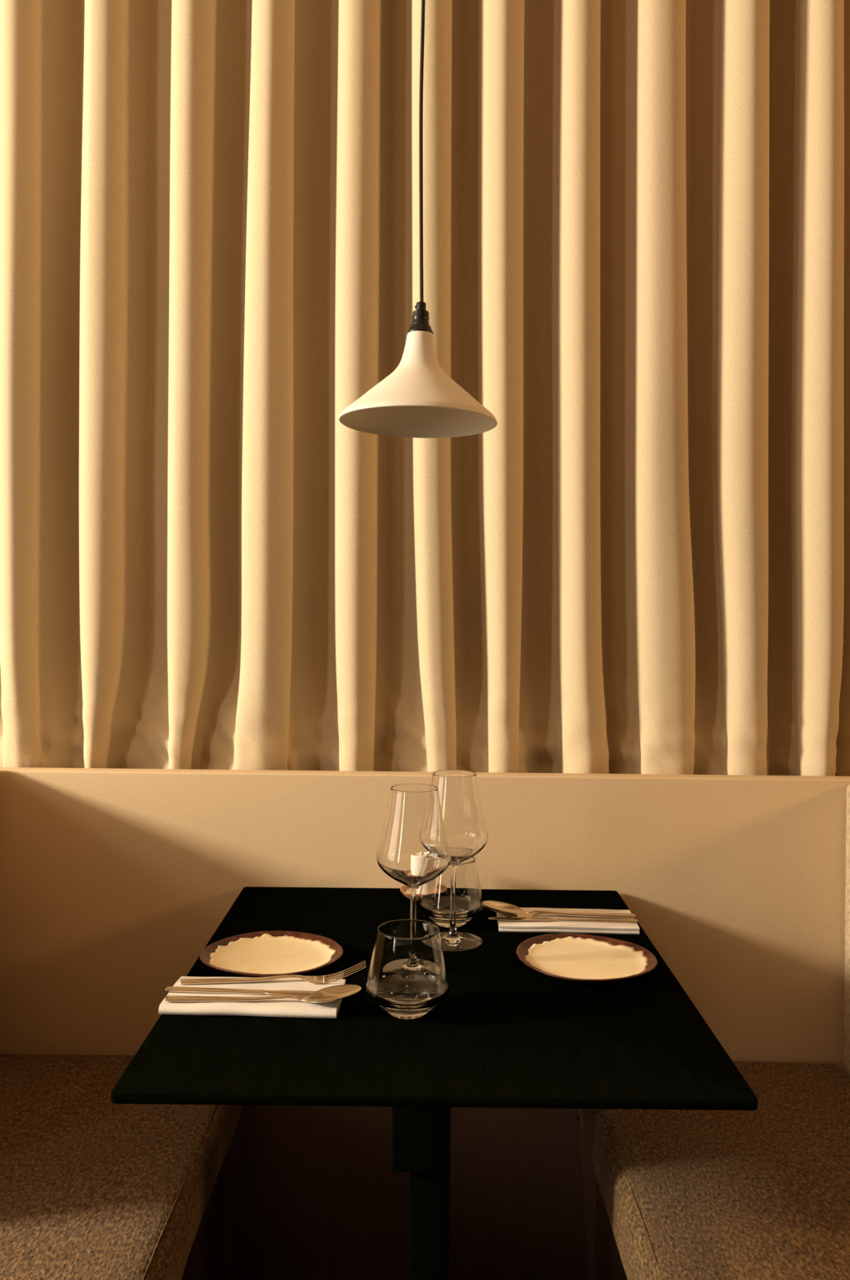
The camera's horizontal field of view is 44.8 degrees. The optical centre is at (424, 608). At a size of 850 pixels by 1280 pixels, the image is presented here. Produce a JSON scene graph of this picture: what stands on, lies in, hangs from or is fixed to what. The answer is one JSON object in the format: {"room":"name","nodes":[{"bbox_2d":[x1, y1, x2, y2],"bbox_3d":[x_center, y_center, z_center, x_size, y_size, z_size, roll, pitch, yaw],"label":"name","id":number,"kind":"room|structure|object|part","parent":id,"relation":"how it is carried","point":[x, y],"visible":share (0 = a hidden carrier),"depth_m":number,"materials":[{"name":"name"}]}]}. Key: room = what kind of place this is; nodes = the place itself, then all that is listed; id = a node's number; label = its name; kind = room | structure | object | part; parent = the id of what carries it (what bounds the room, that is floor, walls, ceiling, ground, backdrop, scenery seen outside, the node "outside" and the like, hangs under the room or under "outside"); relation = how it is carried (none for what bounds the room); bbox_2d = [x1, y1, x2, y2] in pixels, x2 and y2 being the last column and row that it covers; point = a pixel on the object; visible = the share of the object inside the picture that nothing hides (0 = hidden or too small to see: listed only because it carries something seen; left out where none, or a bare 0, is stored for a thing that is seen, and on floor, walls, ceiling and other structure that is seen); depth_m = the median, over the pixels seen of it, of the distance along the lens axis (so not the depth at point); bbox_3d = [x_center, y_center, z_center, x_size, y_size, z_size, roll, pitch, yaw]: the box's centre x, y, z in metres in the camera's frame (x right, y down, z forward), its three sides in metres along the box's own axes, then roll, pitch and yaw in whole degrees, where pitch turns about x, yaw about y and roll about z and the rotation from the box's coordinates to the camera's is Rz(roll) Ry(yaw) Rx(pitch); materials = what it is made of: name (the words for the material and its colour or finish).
{"room":"restaurant","nodes":[
{"label":"restaurant","id":0,"kind":"room"},
{"bbox_2d":[0,767,849,1116],"bbox_3d":[-0.008,0.735,1.679,3.400,0.931,0.038,1,0,0],"label":"wall","id":1,"kind":"structure","parent":0,"point":[114,882],"depth_m":1.66,"materials":[{"name":"paint"}]},
{"bbox_2d":[222,1105,595,1279],"bbox_3d":[-0.025,0.970,1.654,0.597,0.460,0.012,1,0,0],"label":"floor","id":2,"kind":"structure","parent":1,"relation":"attached to","point":[310,1193],"depth_m":1.65,"materials":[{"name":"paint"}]},
{"bbox_3d":[0.018,-1.725,0.400,8.000,0.050,3.200,1,0,0],"label":"ceiling","id":3,"kind":"structure","parent":0,"visible":0},
{"bbox_2d":[338,0,497,438],"bbox_3d":[-0.001,-0.967,1.320,0.203,1.465,0.203,1,0,0],"label":"pendant lamp","id":4,"kind":"object","parent":3,"relation":"hanging from","point":[418,399],"visible":1,"depth_m":1.31,"materials":[{"name":"beige ceramic"}]},
{"bbox_3d":[-0.007,-0.294,1.321,0.203,0.116,0.203,2,-1,0],"label":"lamp shade","id":5,"kind":"part","parent":4,"relation":"part of","materials":[{"name":"beige ceramic"}]},
{"bbox_3d":[0.001,-1.033,1.321,0.008,1.294,0.008,1,0,0],"label":"cord","id":6,"kind":"part","parent":4,"relation":"part of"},
{"bbox_3d":[-0.013,1.225,-0.500,8.000,0.050,5.000,1,0,0],"label":"floor","id":7,"kind":"structure","parent":0,"visible":0},
{"bbox_2d":[0,1053,243,1279],"bbox_3d":[-0.525,0.722,1.169,0.481,0.945,0.977,1,0,0],"label":"bench","id":8,"kind":"object","parent":7,"relation":"on","point":[92,1187],"visible":0.83,"depth_m":1.32,"materials":[{"name":"fabric"}]},
{"bbox_2d":[111,886,757,1279],"bbox_3d":[0.005,0.825,1.302,0.599,0.750,0.706,1,0,0],"label":"dining table","id":9,"kind":"object","parent":7,"relation":"on","point":[506,1033],"visible":0.76,"depth_m":1.09,"materials":[{"name":"black laminate"}]},
{"bbox_2d":[158,976,345,1018],"bbox_3d":[-0.193,0.442,1.175,0.196,0.011,0.098,1,0,2],"label":"napkin","id":10,"kind":"object","parent":9,"relation":"on","point":[284,1007],"visible":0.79,"depth_m":1.14,"materials":[{"name":"white fabric"}]},
{"bbox_2d":[164,986,315,996],"bbox_3d":[-0.190,0.435,1.167,0.210,0.005,0.016,1,0,4],"label":"knife","id":11,"kind":"object","parent":10,"relation":"on","point":[168,988],"visible":0.94,"depth_m":1.17,"materials":[{"name":"silver metal"}]},
{"bbox_3d":[-0.238,0.434,1.170,0.114,0.005,0.009,1,0,4],"label":"handle","id":12,"kind":"part","parent":11,"relation":"part of","materials":[{"name":"silver metal"}]},
{"bbox_3d":[-0.133,0.435,1.164,0.096,0.003,0.016,1,0,4],"label":"blade","id":13,"kind":"part","parent":11,"relation":"part of","materials":[{"name":"silver metal"}]},
{"bbox_2d":[164,984,361,1002],"bbox_3d":[-0.179,0.429,1.145,0.217,0.016,0.043,1,0,0],"label":"spoon","id":14,"kind":"object","parent":10,"relation":"on","point":[335,993],"visible":1,"depth_m":1.14,"materials":[{"name":"silver metal"}]},
{"bbox_3d":[-0.212,0.433,1.145,0.151,0.007,0.011,1,0,0],"label":"handle","id":15,"kind":"part","parent":14,"relation":"part of","materials":[{"name":"silver metal"}]},
{"bbox_2d":[301,984,361,1002],"bbox_3d":[-0.104,0.429,1.145,0.066,0.014,0.043,1,0,0],"label":"bowl","id":16,"kind":"object","parent":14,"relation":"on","point":[335,993],"depth_m":1.15,"materials":[{"name":"silver metal"}]},
{"bbox_2d":[180,960,365,984],"bbox_3d":[-0.177,0.429,1.207,0.215,0.019,0.025,1,0,-6],"label":"fork","id":17,"kind":"object","parent":10,"relation":"on","point":[312,979],"visible":1,"depth_m":1.20,"materials":[{"name":"silver metal"}]},
{"bbox_3d":[-0.212,0.433,1.204,0.143,0.007,0.011,1,0,-6],"label":"handle","id":18,"kind":"part","parent":17,"relation":"part of","materials":[{"name":"silver metal"}]},
{"bbox_2d":[199,930,342,977],"bbox_3d":[-0.194,0.440,1.303,0.179,0.015,0.168,1,0,0],"label":"plate","id":19,"kind":"object","parent":9,"relation":"on","point":[270,953],"visible":0.98,"depth_m":1.31,"materials":[{"name":"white ceramic"}]},
{"bbox_2d":[365,919,449,1019],"bbox_3d":[-0.019,0.403,1.146,0.094,0.094,0.094,1,0,0],"label":"tumbler","id":20,"kind":"object","parent":9,"relation":"on","point":[407,976],"visible":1,"depth_m":1.11,"materials":[{"name":"clear glass"}]},
{"bbox_2d":[400,884,419,901],"bbox_3d":[-0.002,0.443,1.603,0.073,0.015,0.070,1,0,-23],"label":"dish","id":21,"kind":"object","parent":9,"relation":"on","point":[404,889],"visible":0.16,"depth_m":1.59,"materials":[{"name":"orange ceramic"}]},
{"bbox_2d":[416,885,421,893],"bbox_3d":[-0.003,0.414,1.602,0.040,0.059,0.040,1,0,0],"label":"candle","id":22,"kind":"object","parent":21,"relation":"on","point":[419,888],"visible":0.02,"depth_m":1.58,"materials":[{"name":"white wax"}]},
{"bbox_2d":[376,783,450,919],"bbox_3d":[-0.014,0.336,1.276,0.092,0.228,0.092,1,0,-43],"label":"wine glass","id":23,"kind":"object","parent":9,"relation":"on","point":[413,850],"visible":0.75,"depth_m":1.25,"materials":[{"name":"clear glass"}]},
{"bbox_3d":[-0.015,0.387,1.276,0.014,0.083,0.014,1,0,0],"label":"stem","id":24,"kind":"part","parent":23,"relation":"part of","materials":[{"name":"clear glass"}]},
{"bbox_3d":[0.005,0.824,1.302,0.050,0.728,0.050,1,0,0],"label":"post","id":25,"kind":"part","parent":9,"relation":"part of","materials":[{"name":"black metal"}]},
{"bbox_2d":[417,856,483,927],"bbox_3d":[0.037,0.404,1.470,0.094,0.094,0.094,1,0,0],"label":"tumbler","id":26,"kind":"object","parent":9,"relation":"on","point":[434,897],"visible":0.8,"depth_m":1.44,"materials":[{"name":"clear glass"}]},
{"bbox_2d":[431,769,488,951],"bbox_3d":[0.039,0.337,1.391,0.092,0.228,0.092,1,0,11],"label":"wine glass","id":27,"kind":"object","parent":9,"relation":"on","point":[465,829],"visible":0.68,"depth_m":1.36,"materials":[{"name":"clear glass"}]},
{"bbox_3d":[0.038,0.388,1.391,0.014,0.083,0.014,1,0,0],"label":"stem","id":28,"kind":"part","parent":27,"relation":"part of","materials":[{"name":"clear glass"}]},
{"bbox_2d":[431,769,488,866],"bbox_3d":[0.039,0.284,1.391,0.092,0.124,0.092,1,0,0],"label":"bowl","id":29,"kind":"object","parent":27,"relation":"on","point":[465,829],"depth_m":1.36,"materials":[{"name":"clear glass"}]},
{"bbox_2d":[496,907,639,934],"bbox_3d":[0.201,0.446,1.473,0.194,0.012,0.092,1,0,2],"label":"napkin","id":30,"kind":"object","parent":9,"relation":"on","point":[504,926],"visible":0.77,"depth_m":1.43,"materials":[{"name":"white fabric"}]},
{"bbox_2d":[483,904,632,917],"bbox_3d":[0.190,0.432,1.474,0.215,0.019,0.025,1,0,-1],"label":"fork","id":31,"kind":"object","parent":30,"relation":"on","point":[526,915],"visible":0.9,"depth_m":1.47,"materials":[{"name":"silver metal"}]},
{"bbox_3d":[0.226,0.438,1.475,0.143,0.007,0.011,1,0,-1],"label":"handle","id":32,"kind":"part","parent":31,"relation":"part of","materials":[{"name":"silver metal"}]},
{"bbox_2d":[483,900,635,918],"bbox_3d":[0.190,0.430,1.468,0.217,0.016,0.043,1,0,3],"label":"spoon","id":33,"kind":"object","parent":30,"relation":"on","point":[503,907],"visible":0.98,"depth_m":1.47,"materials":[{"name":"silver metal"}]},
{"bbox_2d":[483,900,528,914],"bbox_3d":[0.115,0.428,1.473,0.066,0.014,0.043,1,0,3],"label":"bowl","id":34,"kind":"object","parent":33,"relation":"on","point":[503,907],"depth_m":1.48,"materials":[{"name":"silver metal"}]},
{"bbox_3d":[0.223,0.435,1.466,0.151,0.007,0.011,1,0,3],"label":"handle","id":35,"kind":"part","parent":33,"relation":"part of","materials":[{"name":"silver metal"}]},
{"bbox_2d":[488,916,637,923],"bbox_3d":[0.194,0.439,1.451,0.210,0.005,0.016,1,0,2],"label":"knife","id":36,"kind":"object","parent":30,"relation":"on","point":[507,918],"visible":1,"depth_m":1.45,"materials":[{"name":"silver metal"}]},
{"bbox_3d":[0.137,0.438,1.453,0.096,0.003,0.016,1,0,2],"label":"blade","id":37,"kind":"part","parent":36,"relation":"part of","materials":[{"name":"silver metal"}]},
{"bbox_3d":[0.241,0.439,1.450,0.114,0.005,0.009,1,0,2],"label":"handle","id":38,"kind":"part","parent":36,"relation":"part of","materials":[{"name":"silver metal"}]},
{"bbox_2d":[515,933,657,982],"bbox_3d":[0.203,0.445,1.303,0.172,0.015,0.179,1,0,-36],"label":"plate","id":39,"kind":"object","parent":9,"relation":"on","point":[574,957],"visible":1,"depth_m":1.31,"materials":[{"name":"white ceramic"}]},
{"bbox_2d":[577,784,849,1279],"bbox_3d":[0.489,0.741,1.169,0.500,0.928,0.977,1,0,0],"label":"bench","id":40,"kind":"object","parent":7,"relation":"on","point":[763,1193],"visible":0.84,"depth_m":1.31,"materials":[{"name":"fabric"}]},
{"bbox_2d":[577,1061,849,1279],"bbox_3d":[0.454,0.769,1.169,0.428,0.102,0.977,1,0,0],"label":"seat cushion","id":41,"kind":"object","parent":40,"relation":"on","point":[763,1193],"depth_m":1.30,"materials":[{"name":"fabric"}]},
{"bbox_3d":[0.706,0.550,1.399,0.070,0.542,0.517,1,0,0],"label":"backrest","id":42,"kind":"part","parent":40,"relation":"part of","materials":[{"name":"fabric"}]},
{"bbox_3d":[0.003,-0.250,1.975,8.000,2.900,0.050,1,0,0],"label":"wall","id":43,"kind":"structure","parent":0,"visible":0},
{"bbox_2d":[0,0,849,776],"bbox_3d":[0.007,-0.639,1.830,3.000,1.986,0.240,1,0,0],"label":"curtain","id":44,"kind":"object","parent":43,"relation":"hanging from","point":[636,213],"visible":0.79,"depth_m":1.74,"materials":[{"name":"fabric"}]}
]}

